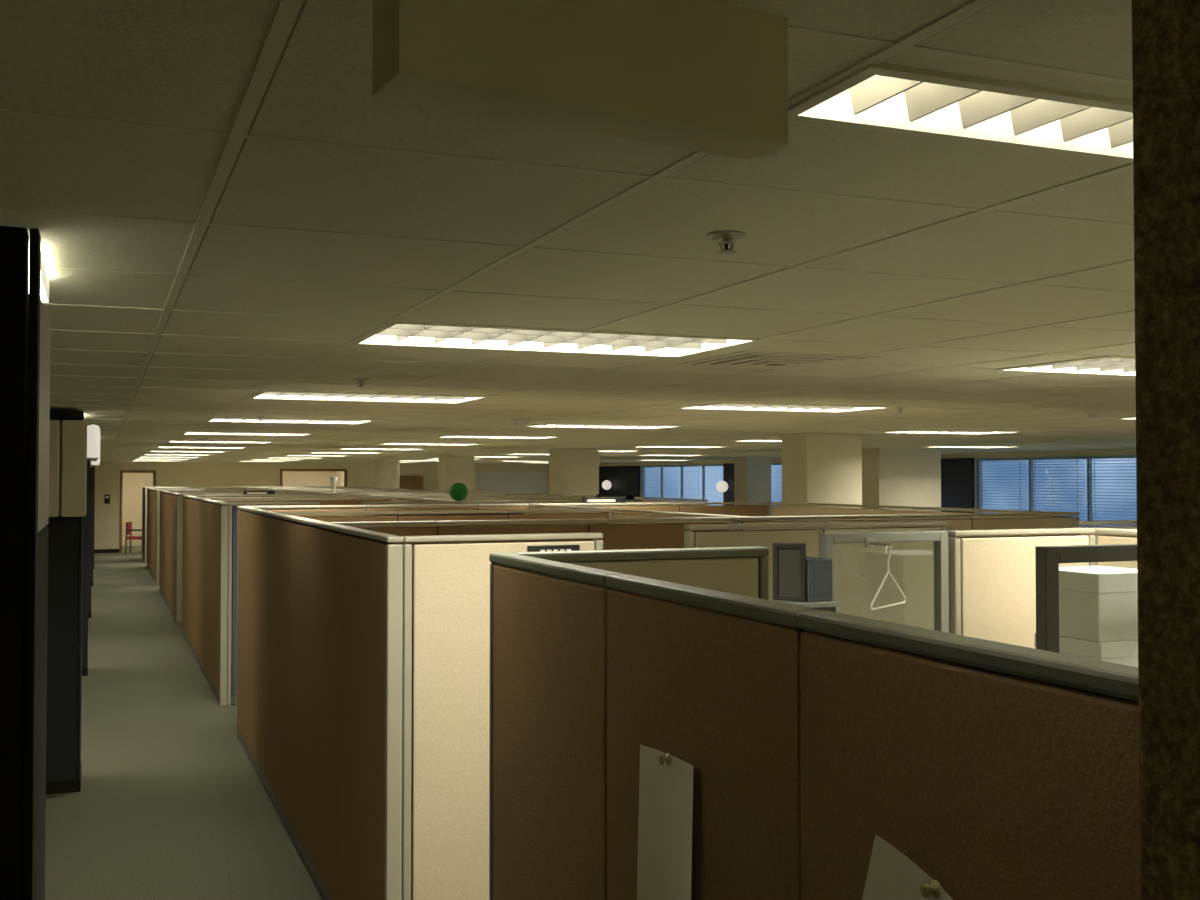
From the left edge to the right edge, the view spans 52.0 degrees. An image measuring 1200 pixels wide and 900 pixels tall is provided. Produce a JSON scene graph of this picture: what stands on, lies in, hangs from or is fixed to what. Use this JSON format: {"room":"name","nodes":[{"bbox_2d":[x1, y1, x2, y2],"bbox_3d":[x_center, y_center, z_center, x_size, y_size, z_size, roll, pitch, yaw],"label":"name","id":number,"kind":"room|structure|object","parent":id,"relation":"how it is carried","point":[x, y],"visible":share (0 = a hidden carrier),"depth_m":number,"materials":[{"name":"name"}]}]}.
{"room":"open-plan office","nodes":[
{"label":"open-plan office","id":0,"kind":"room"},
{"bbox_2d":[45,546,323,899],"bbox_3d":[-1.641,2.550,19.520,18.100,0.100,43.900,1,-1,-22],"label":"floor","id":1,"kind":"structure","parent":0,"point":[170,804],"depth_m":8.09,"materials":[{"name":"carpet"}]},
{"bbox_2d":[0,226,40,899],"bbox_3d":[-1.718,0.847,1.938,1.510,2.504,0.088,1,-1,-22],"label":"storage cabinet","id":2,"kind":"object","parent":1,"relation":"on","point":[20,252],"visible":1,"depth_m":2.19,"materials":[{"name":"metal"}]},
{"bbox_2d":[22,298,49,899],"bbox_3d":[-1.839,0.906,2.239,1.493,2.400,0.550,1,-1,-22],"label":"storage cabinet","id":3,"kind":"object","parent":1,"relation":"on","point":[44,387],"visible":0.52,"depth_m":2.51,"materials":[{"name":"black metal"}]},
{"bbox_2d":[46,410,83,793],"bbox_3d":[-4.200,0.988,8.041,1.510,2.500,0.508,1,-1,-22],"label":"storage cabinet","id":4,"kind":"object","parent":1,"relation":"on","point":[65,534],"visible":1,"depth_m":8.05,"materials":[{"name":"black metal"}]},
{"bbox_2d":[49,420,86,516],"bbox_3d":[-3.487,0.119,7.887,0.360,0.610,0.340,1,-1,-22],"label":"bin","id":5,"kind":"object","parent":4,"relation":"attached to","point":[68,480],"visible":0.71,"depth_m":7.76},
{"bbox_2d":[87,424,99,460],"bbox_3d":[-3.454,-0.055,8.368,0.100,0.280,0.090,1,-1,-22],"label":"wall sconce","id":6,"kind":"object","parent":4,"relation":"attached to","point":[93,431],"visible":0.91,"depth_m":8.33,"materials":[{"name":"white glass"}]},
{"bbox_2d":[82,458,89,675],"bbox_3d":[-6.120,1.096,12.765,1.510,2.500,0.508,1,-1,-22],"label":"storage cabinet","id":7,"kind":"object","parent":1,"relation":"on","point":[86,518],"visible":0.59,"depth_m":12.80,"materials":[{"name":"black metal"}]},
{"bbox_2d":[88,464,92,617],"bbox_3d":[-8.267,1.216,18.044,1.510,2.500,0.508,1,-1,-22],"label":"storage cabinet","id":8,"kind":"object","parent":1,"relation":"on","point":[91,468],"visible":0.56,"depth_m":18.09,"materials":[{"name":"black metal"}]},
{"bbox_2d":[90,467,93,585],"bbox_3d":[-10.450,1.338,23.416,1.510,2.500,0.508,1,-1,-22],"label":"storage cabinet","id":9,"kind":"object","parent":1,"relation":"on","point":[93,467],"visible":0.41,"depth_m":23.47,"materials":[{"name":"black metal"}]},
{"bbox_2d":[92,467,94,568],"bbox_3d":[-12.183,1.435,27.676,1.510,2.500,0.508,1,-1,-22],"label":"storage cabinet","id":10,"kind":"object","parent":1,"relation":"on","point":[94,467],"visible":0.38,"depth_m":27.73,"materials":[{"name":"black metal"}]},
{"bbox_2d":[125,522,141,554],"bbox_3d":[-12.523,2.383,33.292,0.515,0.860,0.550,0,-1,-7],"label":"chair","id":11,"kind":"object","parent":1,"relation":"on","point":[129,529],"visible":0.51,"depth_m":33.07,"materials":[{"name":"red fabric"}]},
{"bbox_2d":[142,487,228,705],"bbox_3d":[-7.613,1.629,21.486,0.064,1.830,22.400,1,-1,-22],"label":"cubicle partition","id":12,"kind":"structure","parent":1,"relation":"on","point":[205,521],"depth_m":14.08,"materials":[{"name":"brown"}]},
{"bbox_2d":[159,488,256,491],"bbox_3d":[-8.502,1.745,26.574,2.115,1.830,0.064,1,-1,-22],"label":"wall","id":13,"kind":"structure","parent":1,"relation":"on","point":[173,488],"depth_m":26.57,"materials":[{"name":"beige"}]},
{"bbox_2d":[175,491,303,573],"bbox_3d":[-5.979,1.604,20.369,2.115,1.830,0.064,1,-1,-22],"label":"cubicle partition","id":14,"kind":"structure","parent":1,"relation":"on","point":[242,493],"depth_m":20.34,"materials":[{"name":"brown"}]},
{"bbox_2d":[154,487,356,489],"bbox_3d":[-8.276,1.814,29.601,4.815,1.830,0.064,1,-1,-22],"label":"wall","id":15,"kind":"structure","parent":1,"relation":"on","point":[197,487],"depth_m":29.49,"materials":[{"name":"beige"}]},
{"bbox_2d":[169,489,373,491],"bbox_3d":[-6.552,1.696,24.431,4.115,1.830,0.064,1,-1,-22],"label":"wall","id":16,"kind":"structure","parent":1,"relation":"on","point":[226,489],"depth_m":24.43,"materials":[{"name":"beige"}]},
{"bbox_2d":[164,489,421,493],"bbox_3d":[-5.753,1.673,23.396,4.815,1.830,0.064,1,-1,-22],"label":"wall","id":17,"kind":"structure","parent":1,"relation":"on","point":[385,489],"depth_m":23.53,"materials":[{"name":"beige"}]},
{"bbox_2d":[206,497,391,639],"bbox_3d":[-3.438,1.462,14.117,2.115,1.830,0.064,1,-1,-22],"label":"cubicle partition","id":18,"kind":"structure","parent":1,"relation":"on","point":[253,500],"depth_m":14.19,"materials":[{"name":"brown"}]},
{"bbox_2d":[286,490,330,492],"bbox_3d":[-4.911,1.614,20.814,0.064,1.830,5.320,1,-1,-22],"label":"wall","id":19,"kind":"structure","parent":1,"relation":"on","point":[286,490],"depth_m":20.56,"materials":[{"name":"brown"}]},
{"bbox_2d":[330,477,337,492],"bbox_3d":[-4.060,0.532,18.744,0.120,0.240,0.120,1,-1,-22],"label":"flower vase","id":20,"kind":"object","parent":19,"relation":"on","point":[333,480],"visible":1,"depth_m":18.71,"materials":[{"name":"white ceramic"}]},
{"bbox_2d":[181,493,449,622],"bbox_3d":[-4.029,1.555,18.226,4.115,1.830,0.064,1,-1,-22],"label":"wall","id":21,"kind":"structure","parent":1,"relation":"on","point":[275,493],"depth_m":18.03,"materials":[{"name":"brown"}]},
{"bbox_2d":[236,506,402,899],"bbox_3d":[-1.825,1.305,7.251,0.064,1.830,5.540,1,-1,-22],"label":"cubicle partition","id":22,"kind":"object","parent":1,"relation":"on","point":[319,667],"visible":1,"depth_m":5.89,"materials":[{"name":"fabric"}]},
{"bbox_2d":[267,488,375,489],"bbox_3d":[-6.353,1.775,27.879,2.550,1.830,0.064,1,-1,-22],"label":"wall","id":23,"kind":"structure","parent":1,"relation":"on","point":[267,488],"depth_m":27.88,"materials":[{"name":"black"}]},
{"bbox_2d":[190,493,532,500],"bbox_3d":[-3.230,1.532,17.191,4.815,1.830,0.064,1,-1,-22],"label":"cubicle partition","id":24,"kind":"structure","parent":1,"relation":"on","point":[496,494],"depth_m":16.98,"materials":[{"name":"brown"}]},
{"bbox_2d":[244,490,274,494],"bbox_3d":[-4.612,0.573,16.651,0.400,0.060,0.060,1,-1,-22],"label":"tray","id":25,"kind":"object","parent":24,"relation":"on","point":[273,491],"visible":1,"depth_m":16.64,"materials":[{"name":"black plastic"}]},
{"bbox_2d":[315,490,448,492],"bbox_3d":[-3.830,1.634,21.674,2.550,1.830,0.064,1,-1,-22],"label":"wall","id":26,"kind":"structure","parent":1,"relation":"on","point":[445,491],"depth_m":21.77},
{"bbox_2d":[371,460,398,487],"bbox_3d":[-5.524,1.520,31.623,0.620,2.510,0.620,1,-1,-22],"label":"structural column","id":27,"kind":"structure","parent":1,"relation":"on","point":[384,473],"depth_m":31.38,"materials":[{"name":"beige"}]},
{"bbox_2d":[354,494,457,504],"bbox_3d":[-2.369,1.472,14.562,0.064,1.830,5.420,1,-1,-22],"label":"wall","id":28,"kind":"structure","parent":1,"relation":"on","point":[394,499],"depth_m":14.48,"materials":[{"name":"black"}]},
{"bbox_2d":[227,500,642,704],"bbox_3d":[-1.468,1.412,11.928,4.115,1.830,0.064,1,-1,-22],"label":"wall","id":29,"kind":"structure","parent":1,"relation":"on","point":[232,510],"depth_m":11.15,"materials":[{"name":"brown"}]},
{"bbox_2d":[449,483,467,500],"bbox_3d":[-1.378,0.407,11.988,0.178,0.180,0.178,1,-1,-22],"label":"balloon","id":30,"kind":"object","parent":29,"relation":"on","point":[458,491],"visible":1,"depth_m":11.93,"materials":[{"name":"green"}]},
{"bbox_2d":[597,494,634,499],"bbox_3d":[0.160,0.481,12.611,0.400,0.060,0.060,1,-1,-22],"label":"tray","id":31,"kind":"object","parent":29,"relation":"on","point":[628,497],"visible":0.56,"depth_m":12.65,"materials":[{"name":"black plastic"}]},
{"bbox_2d":[278,509,611,527],"bbox_3d":[-1.020,1.334,8.517,2.375,1.830,0.064,1,-1,-22],"label":"wall","id":32,"kind":"structure","parent":1,"relation":"on","point":[557,515],"depth_m":8.52,"materials":[{"name":"brown"}]},
{"bbox_2d":[374,513,522,515],"bbox_3d":[-1.072,0.624,8.733,1.000,0.360,0.380,1,-1,-22],"label":"bin","id":33,"kind":"object","parent":32,"relation":"attached to","point":[471,513],"visible":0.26,"depth_m":8.57,"materials":[{"name":"fabric"}]},
{"bbox_2d":[438,456,473,492],"bbox_3d":[-2.964,1.377,25.325,0.620,2.510,0.620,1,-1,-22],"label":"structural column","id":34,"kind":"structure","parent":1,"relation":"on","point":[451,469],"depth_m":25.09,"materials":[{"name":"beige"}]},
{"bbox_2d":[397,495,591,503],"bbox_3d":[-1.288,1.491,15.422,2.550,1.830,0.064,1,-1,-22],"label":"wall","id":35,"kind":"structure","parent":1,"relation":"on","point":[468,498],"depth_m":15.45,"materials":[{"name":"brown"}]},
{"bbox_2d":[402,533,602,899],"bbox_3d":[-0.379,1.251,4.881,0.825,1.830,0.064,1,-1,-22],"label":"wall","id":36,"kind":"structure","parent":1,"relation":"on","point":[446,672],"depth_m":4.77,"materials":[{"name":"beige"}]},
{"bbox_2d":[527,545,579,551],"bbox_3d":[-0.185,0.430,4.936,0.220,0.095,0.015,1,-1,-22],"label":"name plate","id":37,"kind":"object","parent":36,"relation":"attached to","point":[541,548],"visible":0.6,"depth_m":4.93,"materials":[{"name":"black plastic"}]},
{"bbox_2d":[247,502,770,521],"bbox_3d":[-0.617,1.385,10.763,4.815,1.830,0.064,1,-1,-22],"label":"wall","id":38,"kind":"structure","parent":1,"relation":"on","point":[717,508],"depth_m":11.00,"materials":[{"name":"brown"}]},
{"bbox_2d":[582,496,625,502],"bbox_3d":[0.039,0.446,11.051,0.400,0.060,0.060,1,-1,-22],"label":"tray","id":39,"kind":"object","parent":38,"relation":"on","point":[585,499],"visible":1,"depth_m":11.05,"materials":[{"name":"black plastic"}]},
{"bbox_2d":[357,487,707,505],"bbox_3d":[-2.457,1.636,21.762,0.064,1.830,18.970,1,-1,-22],"label":"wall","id":40,"kind":"structure","parent":1,"relation":"on","point":[656,500],"depth_m":14.65,"materials":[{"name":"brown"}]},
{"bbox_2d":[549,448,598,495],"bbox_3d":[-0.403,1.233,19.027,0.620,2.510,0.620,1,-1,-22],"label":"structural column","id":41,"kind":"structure","parent":1,"relation":"on","point":[573,471],"depth_m":18.79,"materials":[{"name":"beige"}]},
{"bbox_2d":[529,504,748,523],"bbox_3d":[0.128,1.344,8.951,0.064,1.830,3.840,1,-1,-22],"label":"wall","id":42,"kind":"structure","parent":1,"relation":"on","point":[624,514],"depth_m":8.58,"materials":[{"name":"brown"}]},
{"bbox_2d":[513,546,768,599],"bbox_3d":[0.140,1.228,3.846,0.865,1.830,0.064,1,-1,-22],"label":"wall","id":43,"kind":"structure","parent":1,"relation":"on","point":[744,571],"depth_m":3.90,"materials":[{"name":"beige"}]},
{"bbox_2d":[330,512,1075,549],"bbox_3d":[0.863,1.302,7.124,4.815,1.830,0.064,1,-1,-22],"label":"wall","id":44,"kind":"structure","parent":1,"relation":"on","point":[639,535],"depth_m":6.88,"materials":[{"name":"brown"}]},
{"bbox_2d":[734,457,770,504],"bbox_3d":[3.359,1.415,27.031,0.620,2.510,0.620,1,-1,-22],"label":"structural column","id":45,"kind":"structure","parent":1,"relation":"on","point":[752,475],"depth_m":26.80,"materials":[{"name":"beige"}]},
{"bbox_2d":[769,598,839,612],"bbox_3d":[0.752,1.381,4.852,0.310,1.570,0.240,1,-1,-22],"label":"storage shelf","id":46,"kind":"object","parent":1,"relation":"on","point":[833,606],"visible":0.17,"depth_m":4.80,"materials":[{"name":"grey"}]},
{"bbox_2d":[773,543,805,600],"bbox_3d":[0.745,0.477,4.830,0.130,0.225,0.024,0,-1,20],"label":"picture frame","id":47,"kind":"object","parent":46,"relation":"on","point":[789,559],"visible":1,"depth_m":4.82,"materials":[{"name":"black plastic"}]},
{"bbox_2d":[806,556,831,601],"bbox_3d":[0.832,0.513,4.902,0.110,0.165,0.185,1,-1,-22],"label":"file box","id":48,"kind":"object","parent":46,"relation":"on","point":[818,570],"visible":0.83,"depth_m":4.82,"materials":[{"name":"grey plastic"}]},
{"bbox_2d":[489,552,1140,899],"bbox_3d":[0.356,1.187,2.072,0.064,1.830,3.520,1,-1,-22],"label":"wall","id":49,"kind":"structure","parent":1,"relation":"on","point":[1002,771],"depth_m":2.09,"materials":[{"name":"fabric"}]},
{"bbox_2d":[684,521,946,629],"bbox_3d":[1.108,1.280,6.144,1.500,1.830,0.064,1,-1,-22],"label":"wall","id":50,"kind":"structure","parent":1,"relation":"on","point":[859,571],"depth_m":6.22,"materials":[{"name":"beige"}]},
{"bbox_2d":[782,433,861,507],"bbox_3d":[2.297,1.090,12.732,0.680,2.510,0.520,1,-1,-22],"label":"structural column","id":51,"kind":"structure","parent":1,"relation":"on","point":[816,467],"depth_m":12.54,"materials":[{"name":"beige"}]},
{"bbox_2d":[818,531,948,632],"bbox_3d":[1.183,1.256,5.095,0.610,1.830,0.050,1,-1,-22],"label":"panel","id":52,"kind":"object","parent":1,"relation":"on","point":[940,538],"visible":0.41,"depth_m":5.18,"materials":[{"name":"grey"}]},
{"bbox_2d":[865,538,891,547],"bbox_3d":[1.134,0.379,4.983,0.040,0.040,0.152,1,-1,-22],"label":"coat hook","id":53,"kind":"object","parent":52,"relation":"attached to","point":[869,542],"visible":1,"depth_m":5.04,"materials":[{"name":"silver metal"}]},
{"bbox_2d":[870,545,905,610],"bbox_3d":[1.155,0.503,4.928,0.010,0.250,0.365,-1,-2,35],"label":"hanger","id":54,"kind":"object","parent":53,"relation":"hanging from","point":[887,546],"visible":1,"depth_m":4.92,"materials":[{"name":"white plastic"}]},
{"bbox_2d":[771,502,1079,526],"bbox_3d":[2.387,1.364,9.847,0.064,1.830,3.900,1,-1,-22],"label":"wall","id":55,"kind":"structure","parent":1,"relation":"on","point":[786,509],"depth_m":10.22,"materials":[{"name":"brown"}]},
{"bbox_2d":[948,528,1094,648],"bbox_3d":[1.850,1.262,5.366,0.770,1.830,0.064,1,-1,-22],"label":"wall","id":56,"kind":"structure","parent":1,"relation":"on","point":[992,580],"depth_m":5.29,"materials":[{"name":"beige"}]},
{"bbox_2d":[1035,544,1136,652],"bbox_3d":[1.949,1.236,4.220,1.090,1.830,0.050,1,-1,-22],"label":"panel","id":57,"kind":"object","parent":1,"relation":"on","point":[1047,558],"visible":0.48,"depth_m":4.03,"materials":[{"name":"grey"}]},
{"bbox_2d":[1071,520,1136,536],"bbox_3d":[3.212,1.292,6.675,1.600,1.830,0.064,1,-1,-22],"label":"wall","id":58,"kind":"structure","parent":1,"relation":"on","point":[1110,522],"depth_m":6.44,"materials":[{"name":"brown"}]},
{"bbox_2d":[1094,528,1136,568],"bbox_3d":[2.988,1.224,3.670,0.064,1.830,4.000,1,-1,-22],"label":"wall","id":59,"kind":"structure","parent":1,"relation":"on","point":[1099,539],"depth_m":5.39,"materials":[{"name":"beige"}]},
{"bbox_2d":[1132,0,1199,899],"bbox_3d":[0.685,0.810,0.428,0.364,2.510,0.910,1,-1,-22],"label":"pillar","id":60,"kind":"structure","parent":1,"relation":"on","point":[1165,33],"depth_m":0.77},
{"bbox_3d":[0.782,1.732,2.060,0.670,0.740,2.500,1,-1,-22],"label":"cubicle desk","id":61,"kind":"object","parent":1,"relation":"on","visible":0},
{"bbox_2d":[637,744,692,899],"bbox_3d":[0.134,0.802,2.502,0.023,0.369,0.267,1,-1,-22],"label":"paper","id":62,"kind":"object","parent":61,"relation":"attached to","point":[664,870],"visible":1,"depth_m":2.53,"materials":[{"name":"white paper"}]},
{"bbox_2d":[862,835,952,899],"bbox_3d":[0.432,0.731,1.761,0.029,0.322,0.272,1,-1,-22],"label":"paper","id":63,"kind":"object","parent":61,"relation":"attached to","point":[891,875],"visible":1,"depth_m":1.79,"materials":[{"name":"white paper"}]},
{"bbox_3d":[2.063,1.540,4.810,0.630,1.250,0.480,1,-1,-22],"label":"filing cabinet","id":64,"kind":"object","parent":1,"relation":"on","visible":0},
{"bbox_2d":[1034,633,1137,666],"bbox_3d":[1.951,0.817,4.770,0.362,0.194,0.352,1,-1,-22],"label":"carton","id":65,"kind":"object","parent":64,"relation":"on","point":[1125,652],"visible":0.33,"depth_m":4.59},
{"bbox_2d":[1059,566,1137,641],"bbox_3d":[1.933,0.591,4.767,0.322,0.254,0.332,1,-1,-22],"label":"carton","id":66,"kind":"object","parent":65,"relation":"on","point":[1097,603],"visible":0.62,"depth_m":4.62,"materials":[{"name":"cardboard"}]},
{"bbox_2d":[122,471,343,545],"bbox_3d":[-11.151,1.611,36.702,7.200,2.560,3.150,1,-1,-22],"label":"wall","id":67,"kind":"structure","parent":0,"point":[133,483],"depth_m":37.18,"materials":[{"name":"paint"}]},
{"bbox_2d":[93,461,548,548],"bbox_3d":[-8.353,1.621,36.058,18.000,2.510,0.150,1,-1,-22],"label":"wall","id":68,"kind":"structure","parent":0,"point":[168,474],"depth_m":34.99,"materials":[{"name":"beige paint"}]},
{"bbox_2d":[94,549,118,552],"bbox_3d":[-12.894,2.782,34.098,7.830,0.100,0.012,1,-1,-22],"label":"baseboard","id":69,"kind":"structure","parent":68,"relation":"attached to","point":[95,550],"depth_m":33.82,"materials":[{"name":"black"}]},
{"bbox_2d":[119,469,346,552],"bbox_3d":[-10.398,1.697,35.219,6.260,2.320,0.180,1,-1,-22],"label":"door frame","id":70,"kind":"structure","parent":68,"relation":"attached to","point":[281,470],"depth_m":34.24,"materials":[{"name":"brown wood"}]},
{"bbox_2d":[399,473,424,488],"bbox_3d":[-5.735,1.797,36.983,0.990,2.200,0.099,1,-1,-22],"label":"door","id":71,"kind":"structure","parent":68,"relation":"in","point":[405,482],"depth_m":37.03,"materials":[{"name":"brown wood"}]},
{"bbox_2d":[479,472,545,495],"bbox_3d":[-2.712,1.226,38.257,2.300,1.100,0.039,1,-1,-22],"label":"whiteboard","id":72,"kind":"object","parent":68,"relation":"attached to","point":[512,482],"visible":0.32,"depth_m":38.26,"materials":[{"name":"white plastic"}]},
{"bbox_2d":[0,0,1135,463],"bbox_3d":[-0.888,-0.052,17.726,17.700,0.001,39.500,1,-1,-22],"label":"ceiling","id":73,"kind":"structure","parent":0,"point":[178,63],"depth_m":2.36,"materials":[{"name":"tile"}]},
{"bbox_2d":[40,252,48,301],"bbox_3d":[-1.720,-0.369,2.354,1.200,0.064,0.460,1,-1,-22],"label":"ceiling light","id":74,"kind":"object","parent":73,"relation":"attached to","point":[44,291],"visible":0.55,"depth_m":2.59,"materials":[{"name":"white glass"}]},
{"bbox_2d":[157,446,245,448],"bbox_3d":[-5.894,-0.093,18.186,1.220,0.117,0.610,1,-1,-22],"label":"ceiling light","id":75,"kind":"object","parent":73,"relation":"attached to","point":[159,446],"visible":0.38,"depth_m":18.38,"materials":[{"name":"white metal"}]},
{"bbox_2d":[168,440,270,442],"bbox_3d":[-4.745,-0.157,15.361,1.220,0.117,0.610,1,-1,-22],"label":"ceiling light","id":76,"kind":"object","parent":73,"relation":"attached to","point":[171,440],"visible":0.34,"depth_m":15.53,"materials":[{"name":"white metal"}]},
{"bbox_2d":[183,432,312,435],"bbox_3d":[-3.597,-0.221,12.536,1.220,0.117,0.610,1,-1,-22],"label":"ceiling light","id":77,"kind":"object","parent":73,"relation":"attached to","point":[205,433],"visible":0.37,"depth_m":12.69,"materials":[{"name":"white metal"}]},
{"bbox_2d":[206,417,374,423],"bbox_3d":[-2.449,-0.286,9.711,1.220,0.117,0.610,1,-1,-22],"label":"ceiling light","id":78,"kind":"object","parent":73,"relation":"attached to","point":[215,419],"visible":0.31,"depth_m":9.85,"materials":[{"name":"white metal"}]},
{"bbox_2d":[249,391,487,402],"bbox_3d":[-1.300,-0.350,6.886,1.220,0.117,0.610,1,-1,-22],"label":"ceiling light","id":79,"kind":"object","parent":73,"relation":"attached to","point":[291,395],"visible":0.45,"depth_m":7.00,"materials":[{"name":"white metal"}]},
{"bbox_2d":[342,448,420,449],"bbox_3d":[-3.416,-0.070,19.192,1.220,0.117,0.610,1,-1,-22],"label":"ceiling light","id":80,"kind":"object","parent":73,"relation":"attached to","point":[342,448],"visible":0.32,"depth_m":19.39,"materials":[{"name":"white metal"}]},
{"bbox_2d":[383,443,476,444],"bbox_3d":[-2.267,-0.134,16.368,1.220,0.117,0.610,1,-1,-22],"label":"ceiling light","id":81,"kind":"object","parent":73,"relation":"attached to","point":[383,443],"visible":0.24,"depth_m":16.48,"materials":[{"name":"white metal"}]},
{"bbox_2d":[440,435,555,438],"bbox_3d":[-1.119,-0.198,13.543,1.220,0.117,0.610,1,-1,-22],"label":"ceiling light","id":82,"kind":"object","parent":73,"relation":"attached to","point":[448,436],"visible":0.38,"depth_m":13.67,"materials":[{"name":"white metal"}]},
{"bbox_2d":[512,418,529,425],"bbox_3d":[-0.610,-0.211,9.475,0.140,0.056,0.140,1,-1,-22],"label":"smoke detector","id":83,"kind":"object","parent":73,"relation":"attached to","point":[520,421],"visible":1,"depth_m":9.43,"materials":[{"name":"white plastic"}]},
{"bbox_2d":[351,321,761,356],"bbox_3d":[-0.152,-0.414,4.062,1.220,0.117,0.610,1,-1,-22],"label":"ceiling light","id":84,"kind":"object","parent":73,"relation":"attached to","point":[393,333],"visible":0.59,"depth_m":4.14,"materials":[{"name":"white metal"}]},
{"bbox_2d":[0,0,1135,463],"bbox_3d":[-0.888,-0.051,17.726,17.700,0.005,39.500,1,-1,-22],"label":"grid","id":85,"kind":"object","parent":73,"relation":"attached to","point":[288,13],"visible":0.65,"depth_m":2.81,"materials":[{"name":"silver metal"}]},
{"bbox_2d":[372,0,787,159],"bbox_3d":[-0.005,-0.367,1.140,0.412,0.125,0.134,1,-1,-22],"label":"hanging sign","id":86,"kind":"object","parent":73,"relation":"hanging from","point":[708,76],"depth_m":1.11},
{"bbox_2d":[526,423,679,428],"bbox_3d":[0.030,-0.263,10.718,1.220,0.117,0.610,1,-1,-22],"label":"ceiling light","id":87,"kind":"object","parent":73,"relation":"attached to","point":[546,424],"visible":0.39,"depth_m":10.87,"materials":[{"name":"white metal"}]},
{"bbox_2d":[634,446,725,447],"bbox_3d":[1.151,-0.102,17.757,1.220,0.117,0.610,1,-1,-22],"label":"ceiling light","id":88,"kind":"object","parent":73,"relation":"attached to","point":[634,446],"visible":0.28,"depth_m":17.91,"materials":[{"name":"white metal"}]},
{"bbox_2d":[707,230,745,254],"bbox_3d":[0.236,-0.385,2.297,0.074,0.036,0.074,1,-1,-22],"label":"sprinkler","id":89,"kind":"object","parent":73,"relation":"attached to","point":[727,237],"visible":1,"depth_m":2.28,"materials":[{"name":"silver metal"}]},
{"bbox_2d":[735,439,781,441],"bbox_3d":[2.300,-0.167,14.932,1.220,0.117,0.610,1,-1,-22],"label":"ceiling light","id":90,"kind":"object","parent":73,"relation":"attached to","point":[756,440],"visible":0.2,"depth_m":15.09,"materials":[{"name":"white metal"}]},
{"bbox_2d":[675,350,881,369],"bbox_3d":[0.679,-0.338,4.765,0.580,0.018,0.580,1,-1,-22],"label":"ceiling vent","id":91,"kind":"object","parent":73,"relation":"in","point":[768,359],"visible":1,"depth_m":4.68,"materials":[{"name":"silver metal"}]},
{"bbox_2d":[677,402,891,411],"bbox_3d":[1.178,-0.327,7.893,1.220,0.117,0.610,1,-1,-22],"label":"ceiling light","id":92,"kind":"object","parent":73,"relation":"attached to","point":[716,406],"visible":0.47,"depth_m":8.02,"materials":[{"name":"white metal"}]},
{"bbox_2d":[880,430,1016,433],"bbox_3d":[3.448,-0.231,12.107,1.220,0.117,0.610,1,-1,-22],"label":"ceiling light","id":93,"kind":"object","parent":73,"relation":"attached to","point":[905,431],"visible":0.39,"depth_m":12.24,"materials":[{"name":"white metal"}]},
{"bbox_2d":[788,63,1132,162],"bbox_3d":[0.822,-0.469,1.667,1.220,0.117,0.205,1,-1,-22],"label":"ceiling light","id":94,"kind":"object","parent":73,"relation":"attached to","point":[883,97],"visible":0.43,"depth_m":1.57,"materials":[{"name":"white metal"}]},
{"bbox_2d":[929,446,1017,447],"bbox_3d":[5.383,-0.101,17.836,1.220,0.117,0.610,1,-1,-22],"label":"ceiling light","id":95,"kind":"object","parent":73,"relation":"attached to","point":[929,446],"visible":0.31,"depth_m":17.92,"materials":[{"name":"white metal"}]},
{"bbox_2d":[996,356,1134,375],"bbox_3d":[2.326,-0.391,5.069,1.220,0.117,0.610,1,-1,-22],"label":"ceiling light","id":96,"kind":"object","parent":73,"relation":"attached to","point":[1099,365],"visible":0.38,"depth_m":5.11,"materials":[{"name":"white metal"}]},
{"bbox_2d":[1085,410,1106,418],"bbox_3d":[3.334,-0.239,8.271,0.140,0.056,0.140,1,-1,-22],"label":"smoke detector","id":97,"kind":"object","parent":73,"relation":"attached to","point":[1092,414],"visible":1,"depth_m":8.23,"materials":[{"name":"white plastic"}]},
{"bbox_2d":[599,448,1135,512],"bbox_3d":[7.380,1.280,21.057,0.150,2.510,39.500,1,-1,-22],"label":"wall","id":98,"kind":"structure","parent":0,"point":[1132,451],"depth_m":22.16,"materials":[{"name":"paint"}]},
{"bbox_2d":[642,464,711,501],"bbox_3d":[2.199,1.156,33.664,0.160,1.490,5.250,1,-1,-22],"label":"window","id":99,"kind":"structure","parent":98,"relation":"in","point":[703,473],"depth_m":33.65,"materials":[{"name":"grey"}]},
{"bbox_2d":[641,464,722,504],"bbox_3d":[2.191,1.134,33.672,0.044,1.435,5.170,1,-1,-22],"label":"blind","id":100,"kind":"object","parent":99,"relation":"attached to","point":[721,465],"visible":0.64,"depth_m":33.44,"materials":[{"name":"blue"}]},
{"bbox_2d":[599,458,973,512],"bbox_3d":[5.019,1.450,26.582,0.059,2.420,27.080,1,-1,-22],"label":"piers","id":101,"kind":"object","parent":98,"relation":"attached to","point":[957,474],"visible":0.27,"depth_m":23.07,"materials":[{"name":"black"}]},
{"bbox_2d":[716,481,728,491],"bbox_3d":[3.067,0.917,30.828,0.311,0.300,0.300,0,-1,20],"label":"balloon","id":102,"kind":"object","parent":101,"relation":"attached to","point":[722,486],"visible":1,"depth_m":30.72,"materials":[{"name":"white"}]},
{"bbox_2d":[977,455,1120,526],"bbox_3d":[8.346,0.812,18.545,0.160,1.490,8.100,1,-1,-22],"label":"window","id":103,"kind":"structure","parent":98,"relation":"in","point":[1089,461],"depth_m":21.03,"materials":[{"name":"grey"}]},
{"bbox_2d":[976,455,1136,526],"bbox_3d":[8.338,0.790,18.553,0.044,1.435,8.020,1,-1,-22],"label":"blind","id":104,"kind":"object","parent":103,"relation":"attached to","point":[1120,456],"visible":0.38,"depth_m":20.39,"materials":[{"name":"blue"}]},
{"bbox_2d":[862,448,940,510],"bbox_3d":[4.671,1.235,19.093,1.170,2.510,0.520,1,-1,-22],"label":"structural column","id":105,"kind":"structure","parent":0,"point":[890,476],"depth_m":18.87,"materials":[{"name":"beige"}]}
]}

